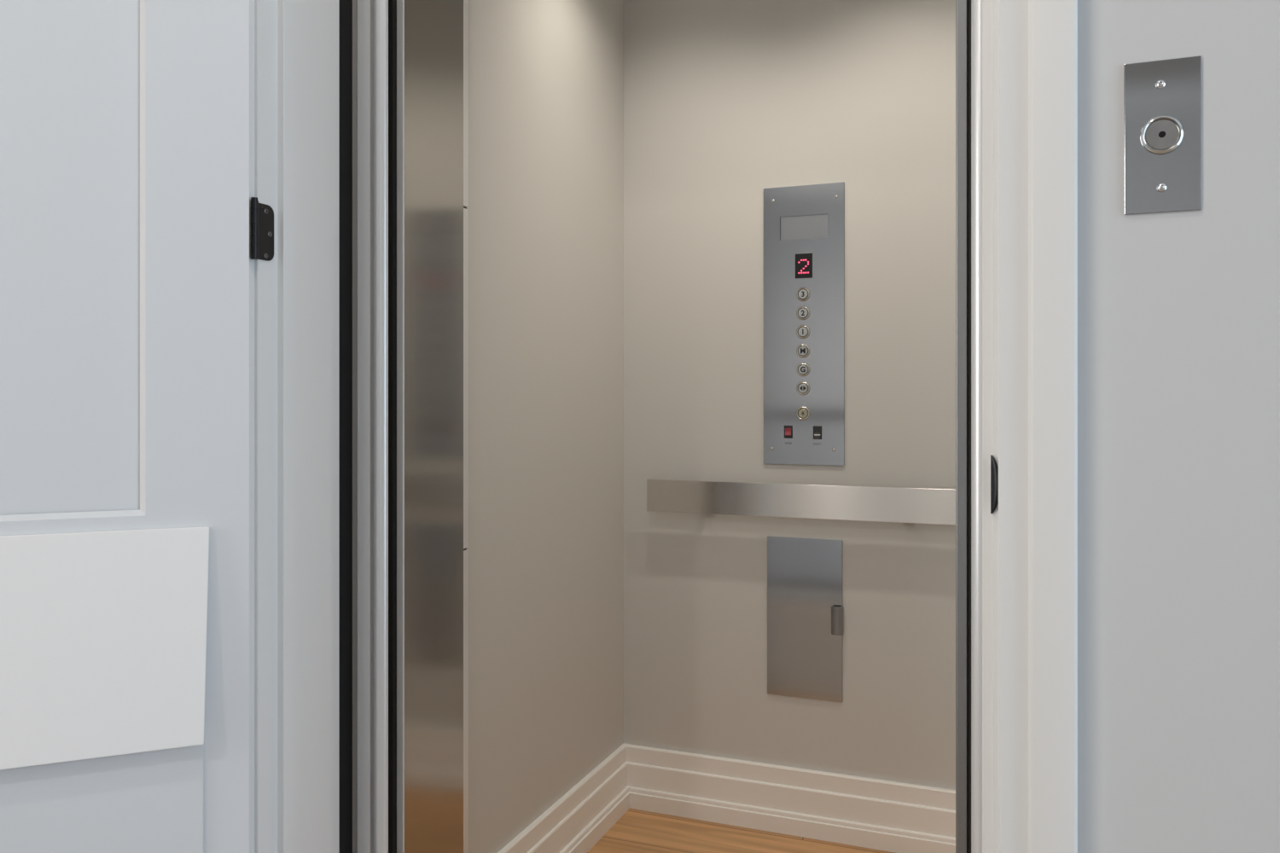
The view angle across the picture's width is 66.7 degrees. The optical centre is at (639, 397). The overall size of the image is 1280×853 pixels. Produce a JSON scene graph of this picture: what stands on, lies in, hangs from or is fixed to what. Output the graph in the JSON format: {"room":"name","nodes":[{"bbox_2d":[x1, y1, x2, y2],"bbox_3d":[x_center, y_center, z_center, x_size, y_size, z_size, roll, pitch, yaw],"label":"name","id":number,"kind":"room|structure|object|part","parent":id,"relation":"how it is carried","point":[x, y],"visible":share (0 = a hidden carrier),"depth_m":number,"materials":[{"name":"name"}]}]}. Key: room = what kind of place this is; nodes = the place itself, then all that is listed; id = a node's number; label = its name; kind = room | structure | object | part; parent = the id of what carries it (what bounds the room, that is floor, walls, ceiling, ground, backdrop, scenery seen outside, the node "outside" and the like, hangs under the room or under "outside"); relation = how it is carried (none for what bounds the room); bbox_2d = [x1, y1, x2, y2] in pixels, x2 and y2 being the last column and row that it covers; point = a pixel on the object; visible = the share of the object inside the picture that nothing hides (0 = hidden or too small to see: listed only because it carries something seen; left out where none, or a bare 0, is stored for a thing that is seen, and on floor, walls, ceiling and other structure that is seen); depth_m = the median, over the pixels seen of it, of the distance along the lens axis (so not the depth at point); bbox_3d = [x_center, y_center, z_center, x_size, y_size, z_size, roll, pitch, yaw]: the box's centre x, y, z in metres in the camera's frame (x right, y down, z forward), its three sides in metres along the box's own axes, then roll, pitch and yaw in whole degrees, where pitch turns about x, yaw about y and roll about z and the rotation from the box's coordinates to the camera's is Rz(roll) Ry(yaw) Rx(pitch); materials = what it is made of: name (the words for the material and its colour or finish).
{"room":"elevator landing","nodes":[
{"label":"elevator landing","id":0,"kind":"room"},
{"bbox_2d":[466,0,623,852],"bbox_3d":[-0.249,-0.030,2.189,0.050,2.260,1.091,0,0,21],"label":"wall","id":1,"kind":"structure","parent":0,"point":[545,208],"depth_m":2.21,"materials":[{"name":"grey paint"}]},
{"bbox_2d":[396,0,468,852],"bbox_3d":[-0.362,-0.076,1.717,0.014,2.328,0.234,0,0,17],"label":"metal panel","id":2,"kind":"object","parent":1,"relation":"attached to","point":[433,35],"visible":1,"depth_m":1.69,"materials":[{"name":"silver metal"}]},
{"bbox_2d":[497,744,629,852],"bbox_3d":[-0.210,1.020,2.179,0.030,0.160,0.981,0,0,21],"label":"baseboard","id":3,"kind":"structure","parent":1,"relation":"attached to","point":[579,819],"depth_m":2.35,"materials":[{"name":"white paint"}]},
{"bbox_2d":[587,808,895,852],"bbox_3d":[0.222,1.115,1.955,1.098,0.030,1.181,0,0,21],"label":"floor","id":4,"kind":"structure","parent":0,"point":[637,831],"depth_m":2.42,"materials":[{"name":"brown wood"}]},
{"bbox_2d":[955,0,968,852],"bbox_3d":[0.435,-0.090,1.309,0.015,2.380,0.055,0,0,21],"label":"door frame","id":5,"kind":"structure","parent":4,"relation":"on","point":[962,6],"depth_m":1.28,"materials":[{"name":"grey metal"}]},
{"bbox_2d":[623,0,955,790],"bbox_3d":[0.429,-0.030,2.481,0.998,2.260,0.050,0,0,21],"label":"wall","id":6,"kind":"structure","parent":0,"point":[726,102],"depth_m":2.49,"materials":[{"name":"grey paint"}]},
{"bbox_2d":[624,744,955,852],"bbox_3d":[0.414,1.020,2.444,0.998,0.160,0.030,0,0,21],"label":"baseboard","id":7,"kind":"structure","parent":6,"relation":"attached to","point":[881,815],"depth_m":2.45,"materials":[{"name":"white paint"}]},
{"bbox_2d":[646,479,955,525],"bbox_3d":[0.437,0.260,2.424,0.880,0.088,0.051,0,0,21],"label":"handrail","id":8,"kind":"object","parent":6,"relation":"attached to","point":[841,503],"visible":0.95,"depth_m":2.41,"materials":[{"name":"silver metal"}]},
{"bbox_2d":[763,182,844,465],"bbox_3d":[0.412,-0.183,2.455,0.205,0.706,0.011,0,0,21],"label":"panel","id":9,"kind":"object","parent":6,"relation":"attached to","point":[804,225],"visible":1,"depth_m":2.45,"materials":[{"name":"silver metal"}]},
{"bbox_2d":[784,425,792,444],"bbox_3d":[0.376,0.095,2.467,0.022,0.048,0.006,0,0,21],"label":"switch","id":10,"kind":"object","parent":9,"relation":"attached to","point":[788,429],"depth_m":2.47,"materials":[{"name":"red plastic"}]},
{"bbox_2d":[813,425,821,445],"bbox_3d":[0.445,0.095,2.440,0.022,0.047,0.006,0,0,21],"label":"switch","id":11,"kind":"object","parent":9,"relation":"attached to","point":[817,429],"depth_m":2.44,"materials":[{"name":"black plastic"}]},
{"bbox_2d":[767,535,843,702],"bbox_3d":[0.414,0.557,2.450,0.194,0.403,0.019,0,0,21],"label":"door","id":12,"kind":"structure","parent":6,"relation":"attached to","point":[805,608],"depth_m":2.45,"materials":[{"name":"silver metal"}]},
{"bbox_3d":[0.490,0.555,2.417,0.030,0.070,0.013,0,0,21],"label":"finger pull","id":13,"kind":"part","parent":12,"relation":"part of","materials":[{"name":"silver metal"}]},
{"bbox_2d":[1077,0,1279,852],"bbox_3d":[0.551,-0.275,0.992,4.900,2.750,0.150,0,0,21],"label":"wall","id":14,"kind":"structure","parent":0,"point":[1178,312],"depth_m":0.93,"materials":[{"name":"grey paint"}]},
{"bbox_2d":[249,0,339,852],"bbox_3d":[-0.528,-0.165,1.418,0.090,2.530,0.192,0,0,21],"label":"door frame","id":15,"kind":"structure","parent":14,"relation":"attached to","point":[297,42],"depth_m":1.39,"materials":[{"name":"white paint"}]},
{"bbox_2d":[0,0,273,852],"bbox_3d":[-0.942,-0.117,1.146,0.959,2.410,0.072,0,0,-23],"label":"door","id":16,"kind":"structure","parent":15,"relation":"attached to","point":[125,124],"depth_m":1.24,"materials":[{"name":"white paint"}]},
{"bbox_2d":[0,526,209,852],"bbox_3d":[-0.931,0.498,1.099,0.812,0.660,0.024,0,0,-23],"label":"panel","id":17,"kind":"object","parent":16,"relation":"attached to","point":[103,634],"visible":1,"depth_m":1.21,"materials":[{"name":"white laminate"}]},
{"bbox_2d":[982,0,1077,852],"bbox_3d":[0.417,-0.165,1.046,0.089,2.530,0.192,0,0,21],"label":"door frame","id":18,"kind":"structure","parent":14,"relation":"attached to","point":[1038,39],"depth_m":0.96,"materials":[{"name":"white paint"}]},
{"bbox_2d":[1123,55,1201,215],"bbox_3d":[0.499,-0.250,0.928,0.065,0.146,0.008,0,0,21],"label":"station","id":19,"kind":"object","parent":14,"relation":"attached to","point":[1162,98],"visible":1,"depth_m":0.93,"materials":[{"name":"silver metal"}]},
{"bbox_3d":[0.295,1.200,0.341,4.900,0.200,1.750,0,0,21],"label":"floor","id":20,"kind":"structure","parent":0,"visible":0},
{"bbox_2d":[352,0,388,852],"bbox_3d":[-0.424,-0.090,1.544,0.078,2.420,0.047,0,0,21],"label":"door frame","id":21,"kind":"structure","parent":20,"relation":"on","point":[369,17],"depth_m":1.53,"materials":[{"name":"silver metal"}]},
{"bbox_2d":[339,0,396,852],"bbox_3d":[-0.487,-0.090,1.581,0.136,2.420,0.118,0,0,21],"label":"seal","id":22,"kind":"object","parent":21,"relation":"attached to","point":[346,6],"visible":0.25,"depth_m":1.54,"materials":[{"name":"black rubber"}]},
{"bbox_2d":[971,0,982,852],"bbox_3d":[0.450,-0.090,1.200,0.078,2.420,0.047,0,0,21],"label":"door frame","id":23,"kind":"structure","parent":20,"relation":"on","point":[976,5],"depth_m":1.19,"materials":[{"name":"silver metal"}]},
{"bbox_3d":[0.726,-0.030,1.805,0.050,2.260,1.091,0,0,21],"label":"wall","id":24,"kind":"structure","parent":0,"visible":0},
{"bbox_2d":[968,0,971,852],"bbox_3d":[0.496,-0.090,1.215,0.166,2.420,0.176,0,0,21],"label":"seal","id":25,"kind":"object","parent":24,"relation":"attached to","point":[969,1],"visible":0.12,"depth_m":1.27,"materials":[{"name":"black rubber"}]}
]}

